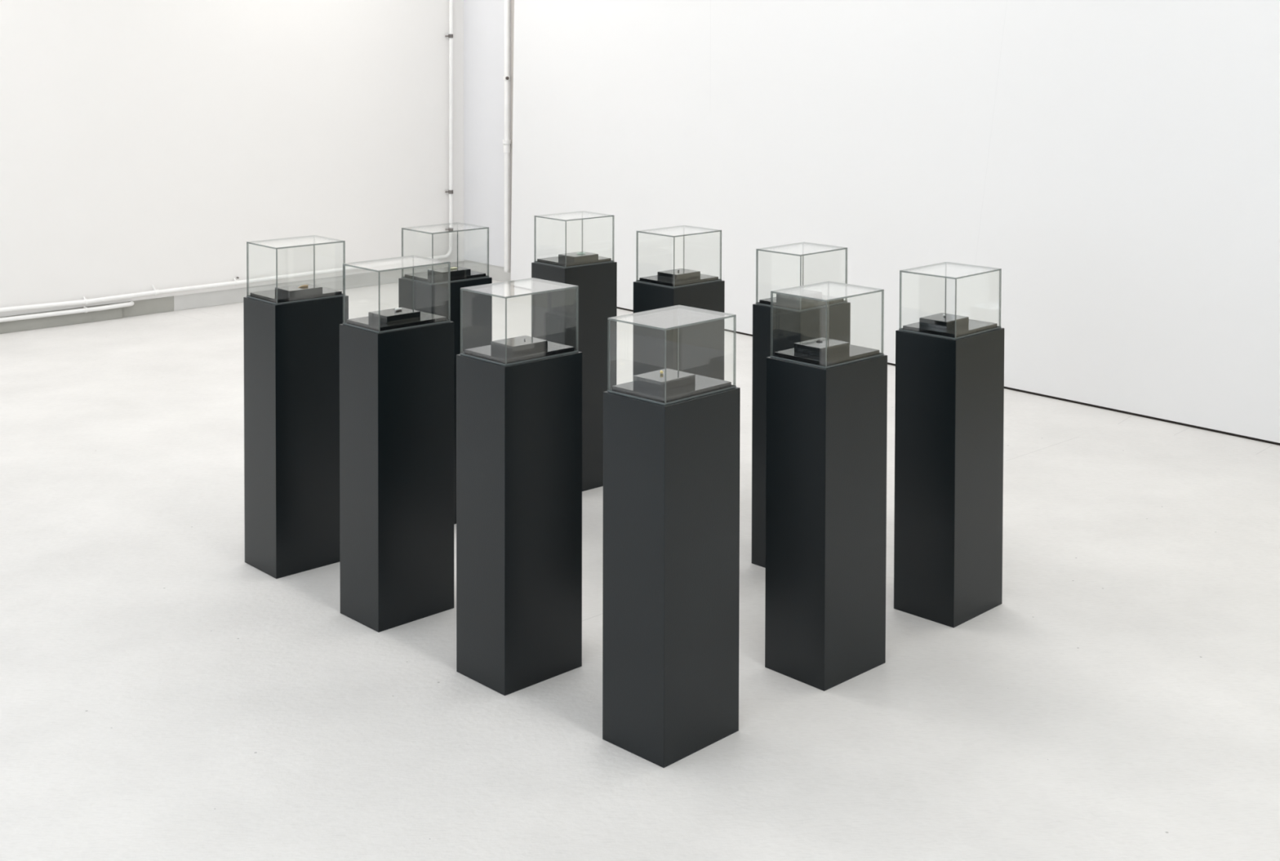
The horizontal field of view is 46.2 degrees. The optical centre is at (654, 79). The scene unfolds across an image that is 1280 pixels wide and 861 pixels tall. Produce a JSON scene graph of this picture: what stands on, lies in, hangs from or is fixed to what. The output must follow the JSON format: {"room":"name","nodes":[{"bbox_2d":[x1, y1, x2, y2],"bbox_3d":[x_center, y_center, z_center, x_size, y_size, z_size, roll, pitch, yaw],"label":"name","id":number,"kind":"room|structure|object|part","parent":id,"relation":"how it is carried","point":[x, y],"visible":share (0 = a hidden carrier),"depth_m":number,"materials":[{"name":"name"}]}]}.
{"room":"museum","nodes":[
{"label":"museum","id":0,"kind":"room"},
{"bbox_2d":[0,0,464,316],"bbox_3d":[-5.821,-0.261,8.928,11.700,3.788,0.193,-1,2,-43],"label":"wall","id":1,"kind":"structure","parent":0,"point":[144,144],"depth_m":11.20,"materials":[{"name":"white paint"}]},
{"bbox_2d":[0,301,133,322],"bbox_3d":[-6.737,1.671,7.934,8.269,0.044,0.053,-1,2,-43],"label":"pipe","id":2,"kind":"object","parent":1,"relation":"attached to","point":[85,309],"visible":1,"depth_m":10.41,"materials":[{"name":"white metal"}]},
{"bbox_2d":[0,0,453,312],"bbox_3d":[-5.729,-0.259,8.841,11.042,3.746,0.060,-1,2,-43],"label":"pipe","id":3,"kind":"object","parent":1,"relation":"attached to","point":[155,292],"visible":0.9,"depth_m":11.92,"materials":[{"name":"white metal"}]},
{"bbox_2d":[0,261,463,333],"bbox_3d":[-5.851,1.689,8.948,11.620,0.112,0.206,-1,2,-43],"label":"baseboard","id":4,"kind":"structure","parent":1,"relation":"attached to","point":[196,300],"depth_m":11.09,"materials":[{"name":"grey paint"}]},
{"bbox_2d":[463,0,504,266],"bbox_3d":[-1.289,-0.348,12.488,0.165,3.775,1.396,-1,2,-42],"label":"wall","id":5,"kind":"structure","parent":0,"point":[483,20],"depth_m":12.54,"materials":[{"name":"white paint"}]},
{"bbox_2d":[463,259,510,281],"bbox_3d":[-1.292,1.601,12.542,0.157,0.125,1.396,-1,2,-42],"label":"baseboard","id":6,"kind":"structure","parent":5,"relation":"attached to","point":[496,273],"depth_m":12.51,"materials":[{"name":"grey paint"}]},
{"bbox_2d":[502,0,511,272],"bbox_3d":[-1.202,-0.323,12.209,0.070,3.790,0.123,0,2,0],"label":"pipe","id":7,"kind":"object","parent":5,"relation":"attached to","point":[507,141],"visible":1,"depth_m":12.20,"materials":[{"name":"white metal"}]},
{"bbox_2d":[0,280,1279,860],"bbox_3d":[-1.005,1.938,4.052,30.000,0.100,24.000,0,2,0],"label":"floor","id":8,"kind":"structure","parent":0,"point":[165,695],"depth_m":4.65,"materials":[{"name":"grey paint"}]},
{"bbox_2d":[243,284,348,578],"bbox_3d":[-1.369,1.325,5.735,0.311,1.033,0.242,-1,2,-43],"label":"pedestal","id":9,"kind":"object","parent":8,"relation":"on","point":[291,350],"visible":0.8,"depth_m":5.63,"materials":[{"name":"black paint"}]},
{"bbox_2d":[246,235,345,304],"bbox_3d":[-1.367,0.720,5.719,0.294,0.210,0.225,-1,2,-43],"label":"glass case","id":10,"kind":"object","parent":9,"relation":"on","point":[313,240],"visible":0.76,"depth_m":5.70,"materials":[{"name":"grey"}]},
{"bbox_3d":[-1.472,0.725,5.621,0.005,0.205,0.224,-1,2,-43],"label":"pane","id":11,"kind":"part","parent":10,"relation":"part of","materials":[{"name":"clear glass"}]},
{"bbox_3d":[-1.442,0.721,5.799,0.282,0.205,0.005,-1,2,-43],"label":"pane","id":12,"kind":"part","parent":10,"relation":"part of","materials":[{"name":"clear glass"}]},
{"bbox_3d":[-1.367,0.618,5.716,0.293,0.005,0.224,-1,2,-43],"label":"pane","id":13,"kind":"part","parent":10,"relation":"part of","materials":[{"name":"clear glass"}]},
{"bbox_3d":[-1.292,0.725,5.639,0.282,0.205,0.005,-1,2,-43],"label":"pane","id":14,"kind":"part","parent":10,"relation":"part of","materials":[{"name":"clear glass"}]},
{"bbox_3d":[-1.262,0.721,5.817,0.005,0.205,0.224,-1,2,-43],"label":"pane","id":15,"kind":"part","parent":10,"relation":"part of","materials":[{"name":"clear glass"}]},
{"bbox_2d":[275,284,322,297],"bbox_3d":[-1.347,0.797,5.675,0.139,0.026,0.113,-1,2,-43],"label":"block","id":16,"kind":"object","parent":9,"relation":"on","point":[289,291],"visible":1,"depth_m":5.64,"materials":[{"name":"black plastic"}]},
{"bbox_2d":[339,309,453,632],"bbox_3d":[-0.899,1.343,5.237,0.315,1.027,0.237,-1,2,-44],"label":"pedestal","id":17,"kind":"object","parent":8,"relation":"on","point":[397,387],"visible":0.87,"depth_m":5.14,"materials":[{"name":"black paint"}]},
{"bbox_2d":[368,307,420,324],"bbox_3d":[-0.903,0.817,5.205,0.139,0.026,0.113,-1,2,-44],"label":"block","id":18,"kind":"object","parent":17,"relation":"on","point":[387,316],"visible":1,"depth_m":5.17,"materials":[{"name":"black plastic"}]},
{"bbox_2d":[394,307,401,311],"bbox_3d":[-0.893,0.799,5.223,0.011,0.011,0.030,1,2,33],"label":"stub","id":19,"kind":"object","parent":18,"relation":"on","point":[397,308],"visible":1,"depth_m":5.22,"materials":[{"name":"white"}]},
{"bbox_2d":[342,255,450,333],"bbox_3d":[-0.898,0.741,5.221,0.298,0.210,0.220,-1,2,-44],"label":"glass case","id":20,"kind":"object","parent":17,"relation":"on","point":[409,256],"visible":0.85,"depth_m":5.20,"materials":[{"name":"grey"}]},
{"bbox_3d":[-1.002,0.746,5.119,0.005,0.205,0.218,-1,2,-44],"label":"pane","id":21,"kind":"part","parent":20,"relation":"part of","materials":[{"name":"clear glass"}]},
{"bbox_3d":[-0.972,0.742,5.297,0.286,0.205,0.005,-1,2,-44],"label":"pane","id":22,"kind":"part","parent":20,"relation":"part of","materials":[{"name":"clear glass"}]},
{"bbox_3d":[-0.897,0.638,5.218,0.297,0.005,0.218,-1,2,-44],"label":"pane","id":23,"kind":"part","parent":20,"relation":"part of","materials":[{"name":"clear glass"}]},
{"bbox_3d":[-0.823,0.746,5.144,0.286,0.205,0.005,-1,2,-44],"label":"pane","id":24,"kind":"part","parent":20,"relation":"part of","materials":[{"name":"clear glass"}]},
{"bbox_3d":[-0.793,0.741,5.322,0.005,0.205,0.218,-1,2,-44],"label":"pane","id":25,"kind":"part","parent":20,"relation":"part of","materials":[{"name":"clear glass"}]},
{"bbox_2d":[398,271,492,524],"bbox_3d":[-0.878,1.320,6.289,0.304,1.018,0.242,-1,2,-43],"label":"pedestal","id":26,"kind":"object","parent":8,"relation":"on","point":[428,298],"visible":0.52,"depth_m":6.20,"materials":[{"name":"black paint"}]},
{"bbox_2d":[401,222,488,284],"bbox_3d":[-0.876,0.723,6.273,0.287,0.210,0.225,-1,2,-43],"label":"glass case","id":27,"kind":"object","parent":26,"relation":"on","point":[451,227],"visible":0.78,"depth_m":6.25,"materials":[{"name":"grey"}]},
{"bbox_3d":[-0.979,0.728,6.178,0.005,0.205,0.224,-1,2,-43],"label":"pane","id":28,"kind":"part","parent":27,"relation":"part of","materials":[{"name":"clear glass"}]},
{"bbox_3d":[-0.950,0.723,6.353,0.275,0.205,0.005,-1,2,-43],"label":"pane","id":29,"kind":"part","parent":27,"relation":"part of","materials":[{"name":"clear glass"}]},
{"bbox_3d":[-0.876,0.620,6.270,0.286,0.005,0.224,-1,2,-43],"label":"pane","id":30,"kind":"part","parent":27,"relation":"part of","materials":[{"name":"clear glass"}]},
{"bbox_3d":[-0.802,0.728,6.193,0.275,0.205,0.005,-1,2,-43],"label":"pane","id":31,"kind":"part","parent":27,"relation":"part of","materials":[{"name":"clear glass"}]},
{"bbox_3d":[-0.773,0.723,6.368,0.005,0.205,0.224,-1,2,-43],"label":"pane","id":32,"kind":"part","parent":27,"relation":"part of","materials":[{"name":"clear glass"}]},
{"bbox_2d":[427,266,471,278],"bbox_3d":[-0.855,0.799,6.236,0.139,0.026,0.113,-1,2,-42],"label":"block","id":33,"kind":"object","parent":26,"relation":"on","point":[441,273],"visible":0.99,"depth_m":6.20,"materials":[{"name":"black plastic"}]},
{"bbox_2d":[456,341,582,695],"bbox_3d":[-0.429,1.359,4.752,0.313,1.023,0.244,-1,2,-44],"label":"pedestal","id":34,"kind":"object","parent":8,"relation":"on","point":[519,426],"visible":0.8,"depth_m":4.65,"materials":[{"name":"black paint"}]},
{"bbox_2d":[490,335,547,355],"bbox_3d":[-0.427,0.835,4.725,0.139,0.026,0.113,-1,2,-44],"label":"block","id":35,"kind":"object","parent":34,"relation":"on","point":[515,345],"visible":0.99,"depth_m":4.70,"materials":[{"name":"black plastic"}]},
{"bbox_2d":[460,277,578,365],"bbox_3d":[-0.427,0.758,4.737,0.296,0.210,0.227,-1,2,-44],"label":"glass case","id":36,"kind":"object","parent":34,"relation":"on","point":[576,350],"visible":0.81,"depth_m":4.72,"materials":[{"name":"grey"}]},
{"bbox_3d":[-0.531,0.764,4.636,0.005,0.205,0.226,-1,2,-44],"label":"pane","id":37,"kind":"part","parent":36,"relation":"part of","materials":[{"name":"clear glass"}]},
{"bbox_3d":[-0.504,0.759,4.816,0.284,0.205,0.005,-1,2,-44],"label":"pane","id":38,"kind":"part","parent":36,"relation":"part of","materials":[{"name":"clear glass"}]},
{"bbox_3d":[-0.427,0.656,4.734,0.295,0.005,0.226,-1,2,-44],"label":"pane","id":39,"kind":"part","parent":36,"relation":"part of","materials":[{"name":"clear glass"}]},
{"bbox_3d":[-0.350,0.763,4.658,0.284,0.205,0.005,-1,2,-44],"label":"pane","id":40,"kind":"part","parent":36,"relation":"part of","materials":[{"name":"clear glass"}]},
{"bbox_3d":[-0.324,0.759,4.838,0.005,0.205,0.226,-1,2,-44],"label":"pane","id":41,"kind":"part","parent":36,"relation":"part of","materials":[{"name":"clear glass"}]},
{"bbox_2d":[531,256,617,491],"bbox_3d":[-0.364,1.310,6.749,0.299,1.016,0.240,-1,2,-42],"label":"pedestal","id":42,"kind":"object","parent":8,"relation":"on","point":[554,313],"visible":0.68,"depth_m":6.66,"materials":[{"name":"black paint"}]},
{"bbox_2d":[533,211,614,268],"bbox_3d":[-0.362,0.714,6.734,0.282,0.210,0.223,-1,2,-42],"label":"glass case","id":43,"kind":"object","parent":42,"relation":"on","point":[576,215],"visible":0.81,"depth_m":6.72,"materials":[{"name":"grey"}]},
{"bbox_3d":[-0.464,0.719,6.641,0.005,0.205,0.222,-1,2,-42],"label":"pane","id":44,"kind":"part","parent":43,"relation":"part of","materials":[{"name":"clear glass"}]},
{"bbox_3d":[-0.435,0.714,6.814,0.270,0.205,0.005,-1,2,-42],"label":"pane","id":45,"kind":"part","parent":43,"relation":"part of","materials":[{"name":"clear glass"}]},
{"bbox_3d":[-0.362,0.611,6.731,0.281,0.005,0.222,-1,2,-42],"label":"pane","id":46,"kind":"part","parent":43,"relation":"part of","materials":[{"name":"clear glass"}]},
{"bbox_3d":[-0.289,0.719,6.653,0.270,0.205,0.005,-1,2,-42],"label":"pane","id":47,"kind":"part","parent":43,"relation":"part of","materials":[{"name":"clear glass"}]},
{"bbox_3d":[-0.260,0.714,6.826,0.005,0.205,0.222,-1,2,-42],"label":"pane","id":48,"kind":"part","parent":43,"relation":"part of","materials":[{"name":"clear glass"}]},
{"bbox_2d":[558,251,598,262],"bbox_3d":[-0.342,0.791,6.694,0.139,0.026,0.113,-1,2,-43],"label":"block","id":49,"kind":"object","parent":42,"relation":"on","point":[581,256],"visible":0.97,"depth_m":6.67,"materials":[{"name":"black plastic"}]},
{"bbox_2d":[602,372,740,768],"bbox_3d":[0.047,1.376,4.302,0.243,1.015,0.314,2,2,44],"label":"pedestal","id":50,"kind":"object","parent":8,"relation":"on","point":[671,561],"visible":0.84,"depth_m":4.20,"materials":[{"name":"black paint"}]},
{"bbox_2d":[633,368,695,391],"bbox_3d":[0.026,0.856,4.287,0.113,0.026,0.139,2,2,45],"label":"block","id":51,"kind":"object","parent":50,"relation":"on","point":[674,379],"visible":1,"depth_m":4.26,"materials":[{"name":"black plastic"}]},
{"bbox_2d":[607,305,736,405],"bbox_3d":[0.049,0.780,4.287,0.226,0.210,0.297,2,2,44],"label":"glass case","id":52,"kind":"object","parent":50,"relation":"on","point":[609,319],"visible":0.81,"depth_m":4.26,"materials":[{"name":"grey"}]},
{"bbox_3d":[-0.052,0.785,4.183,0.225,0.205,0.005,2,2,44],"label":"pane","id":53,"kind":"part","parent":52,"relation":"part of","materials":[{"name":"clear glass"}]},
{"bbox_3d":[-0.030,0.781,4.363,0.005,0.205,0.285,2,2,44],"label":"pane","id":54,"kind":"part","parent":52,"relation":"part of","materials":[{"name":"clear glass"}]},
{"bbox_3d":[0.049,0.677,4.284,0.225,0.005,0.295,2,2,44],"label":"pane","id":55,"kind":"part","parent":52,"relation":"part of","materials":[{"name":"clear glass"}]},
{"bbox_3d":[0.128,0.785,4.210,0.005,0.205,0.285,2,2,44],"label":"pane","id":56,"kind":"part","parent":52,"relation":"part of","materials":[{"name":"clear glass"}]},
{"bbox_3d":[0.150,0.780,4.391,0.225,0.205,0.005,2,2,44],"label":"pane","id":57,"kind":"part","parent":52,"relation":"part of","materials":[{"name":"clear glass"}]},
{"bbox_2d":[632,274,724,381],"bbox_3d":[0.098,1.325,6.232,0.297,1.015,0.239,-1,2,-44],"label":"pedestal","id":58,"kind":"object","parent":8,"relation":"on","point":[701,346],"visible":0.46,"depth_m":6.14,"materials":[{"name":"black paint"}]},
{"bbox_2d":[635,225,721,288],"bbox_3d":[0.100,0.729,6.216,0.280,0.210,0.222,-1,2,-44],"label":"glass case","id":59,"kind":"object","parent":58,"relation":"on","point":[683,230],"visible":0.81,"depth_m":6.20,"materials":[{"name":"grey"}]},
{"bbox_3d":[0.001,0.734,6.122,0.005,0.205,0.221,-1,2,-44],"label":"pane","id":60,"kind":"part","parent":59,"relation":"part of","materials":[{"name":"clear glass"}]},
{"bbox_3d":[0.025,0.730,6.294,0.268,0.205,0.005,-1,2,-44],"label":"pane","id":61,"kind":"part","parent":59,"relation":"part of","materials":[{"name":"clear glass"}]},
{"bbox_3d":[0.100,0.627,6.213,0.279,0.005,0.221,-1,2,-44],"label":"pane","id":62,"kind":"part","parent":59,"relation":"part of","materials":[{"name":"clear glass"}]},
{"bbox_3d":[0.174,0.734,6.138,0.268,0.205,0.005,-1,2,-44],"label":"pane","id":63,"kind":"part","parent":59,"relation":"part of","materials":[{"name":"clear glass"}]},
{"bbox_3d":[0.199,0.730,6.311,0.005,0.205,0.221,-1,2,-44],"label":"pane","id":64,"kind":"part","parent":59,"relation":"part of","materials":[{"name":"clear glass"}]},
{"bbox_2d":[657,268,700,280],"bbox_3d":[0.099,0.805,6.204,0.139,0.026,0.113,-1,2,-44],"label":"block","id":65,"kind":"object","parent":58,"relation":"on","point":[683,274],"visible":1,"depth_m":6.17,"materials":[{"name":"black plastic"}]},
{"bbox_2d":[751,294,850,568],"bbox_3d":[0.558,1.342,5.742,0.299,1.011,0.236,-1,2,-45],"label":"pedestal","id":66,"kind":"object","parent":8,"relation":"on","point":[790,327],"visible":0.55,"depth_m":5.68,"materials":[{"name":"black paint"}]},
{"bbox_2d":[776,288,822,303],"bbox_3d":[0.550,0.824,5.723,0.113,0.026,0.139,2,2,45],"label":"block","id":67,"kind":"object","parent":66,"relation":"on","point":[806,293],"visible":0.78,"depth_m":5.70,"materials":[{"name":"black plastic"}]},
{"bbox_2d":[755,242,847,311],"bbox_3d":[0.560,0.748,5.727,0.282,0.210,0.219,-1,2,-45],"label":"glass case","id":68,"kind":"object","parent":66,"relation":"on","point":[802,245],"visible":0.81,"depth_m":5.71,"materials":[{"name":"grey"}]},
{"bbox_3d":[0.462,0.753,5.630,0.005,0.205,0.217,-1,2,-45],"label":"pane","id":69,"kind":"part","parent":68,"relation":"part of","materials":[{"name":"clear glass"}]},
{"bbox_3d":[0.485,0.748,5.802,0.270,0.205,0.005,-1,2,-45],"label":"pane","id":70,"kind":"part","parent":68,"relation":"part of","materials":[{"name":"clear glass"}]},
{"bbox_3d":[0.560,0.645,5.724,0.281,0.005,0.217,-1,2,-45],"label":"pane","id":71,"kind":"part","parent":68,"relation":"part of","materials":[{"name":"clear glass"}]},
{"bbox_3d":[0.635,0.753,5.652,0.270,0.205,0.005,-1,2,-45],"label":"pane","id":72,"kind":"part","parent":68,"relation":"part of","materials":[{"name":"clear glass"}]},
{"bbox_3d":[0.658,0.748,5.824,0.005,0.205,0.217,-1,2,-45],"label":"pane","id":73,"kind":"part","parent":68,"relation":"part of","materials":[{"name":"clear glass"}]},
{"bbox_2d":[764,344,887,691],"bbox_3d":[0.546,1.367,4.789,0.307,1.009,0.244,-1,2,-44],"label":"pedestal","id":74,"kind":"object","parent":8,"relation":"on","point":[826,429],"visible":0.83,"depth_m":4.69,"materials":[{"name":"black paint"}]},
{"bbox_2d":[794,337,849,356],"bbox_3d":[0.531,0.850,4.778,0.139,0.026,0.113,-1,2,-43],"label":"block","id":75,"kind":"object","parent":74,"relation":"on","point":[811,347],"visible":0.98,"depth_m":4.75,"materials":[{"name":"black plastic"}]},
{"bbox_2d":[769,281,884,368],"bbox_3d":[0.548,0.774,4.774,0.290,0.210,0.227,-1,2,-44],"label":"glass case","id":76,"kind":"object","parent":74,"relation":"on","point":[877,290],"visible":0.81,"depth_m":4.76,"materials":[{"name":"grey"}]},
{"bbox_3d":[0.446,0.779,4.675,0.005,0.205,0.226,-1,2,-44],"label":"pane","id":77,"kind":"part","parent":76,"relation":"part of","materials":[{"name":"clear glass"}]},
{"bbox_3d":[0.471,0.775,4.853,0.278,0.205,0.005,-1,2,-44],"label":"pane","id":78,"kind":"part","parent":76,"relation":"part of","materials":[{"name":"clear glass"}]},
{"bbox_3d":[0.548,0.671,4.771,0.288,0.005,0.226,-1,2,-44],"label":"pane","id":79,"kind":"part","parent":76,"relation":"part of","materials":[{"name":"clear glass"}]},
{"bbox_3d":[0.625,0.779,4.694,0.278,0.205,0.005,-1,2,-44],"label":"pane","id":80,"kind":"part","parent":76,"relation":"part of","materials":[{"name":"clear glass"}]},
{"bbox_3d":[0.650,0.775,4.872,0.005,0.205,0.226,-1,2,-44],"label":"pane","id":81,"kind":"part","parent":76,"relation":"part of","materials":[{"name":"clear glass"}]},
{"bbox_2d":[893,319,1004,627],"bbox_3d":[1.037,1.361,5.292,0.248,1.000,0.309,2,2,44],"label":"pedestal","id":82,"kind":"object","parent":8,"relation":"on","point":[949,406],"visible":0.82,"depth_m":5.19,"materials":[{"name":"black paint"}]},
{"bbox_2d":[919,312,968,329],"bbox_3d":[1.016,0.848,5.276,0.113,0.026,0.139,2,2,44],"label":"block","id":83,"kind":"object","parent":82,"relation":"on","point":[937,321],"visible":0.98,"depth_m":5.25,"materials":[{"name":"black plastic"}]},
{"bbox_2d":[898,262,1001,339],"bbox_3d":[1.038,0.772,5.276,0.230,0.210,0.292,2,2,44],"label":"glass case","id":84,"kind":"object","parent":82,"relation":"on","point":[944,263],"visible":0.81,"depth_m":5.25,"materials":[{"name":"grey"}]},
{"bbox_3d":[0.958,0.772,5.355,0.005,0.205,0.280,2,2,44],"label":"pane","id":85,"kind":"part","parent":84,"relation":"part of","materials":[{"name":"clear glass"}]},
{"bbox_3d":[0.939,0.777,5.174,0.229,0.205,0.005,2,2,44],"label":"pane","id":86,"kind":"part","parent":84,"relation":"part of","materials":[{"name":"clear glass"}]},
{"bbox_3d":[1.039,0.669,5.274,0.229,0.005,0.291,2,2,44],"label":"pane","id":87,"kind":"part","parent":84,"relation":"part of","materials":[{"name":"clear glass"}]},
{"bbox_3d":[1.138,0.772,5.378,0.229,0.205,0.005,2,2,44],"label":"pane","id":88,"kind":"part","parent":84,"relation":"part of","materials":[{"name":"clear glass"}]},
{"bbox_3d":[1.119,0.777,5.198,0.005,0.205,0.280,2,2,44],"label":"pane","id":89,"kind":"part","parent":84,"relation":"part of","materials":[{"name":"clear glass"}]},
{"bbox_2d":[510,0,1279,443],"bbox_3d":[1.293,-0.205,9.413,0.056,3.886,7.283,-1,2,-42],"label":"wall","id":90,"kind":"structure","parent":0,"point":[1117,162],"depth_m":8.83,"materials":[{"name":"white paint"}]},
{"bbox_2d":[510,0,514,280],"bbox_3d":[-1.103,-0.276,12.128,0.012,3.900,0.200,-1,2,-42],"label":"trim","id":91,"kind":"structure","parent":90,"relation":"attached to","point":[512,2],"depth_m":12.20,"materials":[{"name":"grey"}]},
{"bbox_2d":[513,285,1279,445],"bbox_3d":[1.296,1.745,9.456,0.047,0.014,7.255,-1,2,-42],"label":"trim","id":92,"kind":"structure","parent":90,"relation":"attached to","point":[623,308],"depth_m":8.07,"materials":[{"name":"grey"}]}
]}

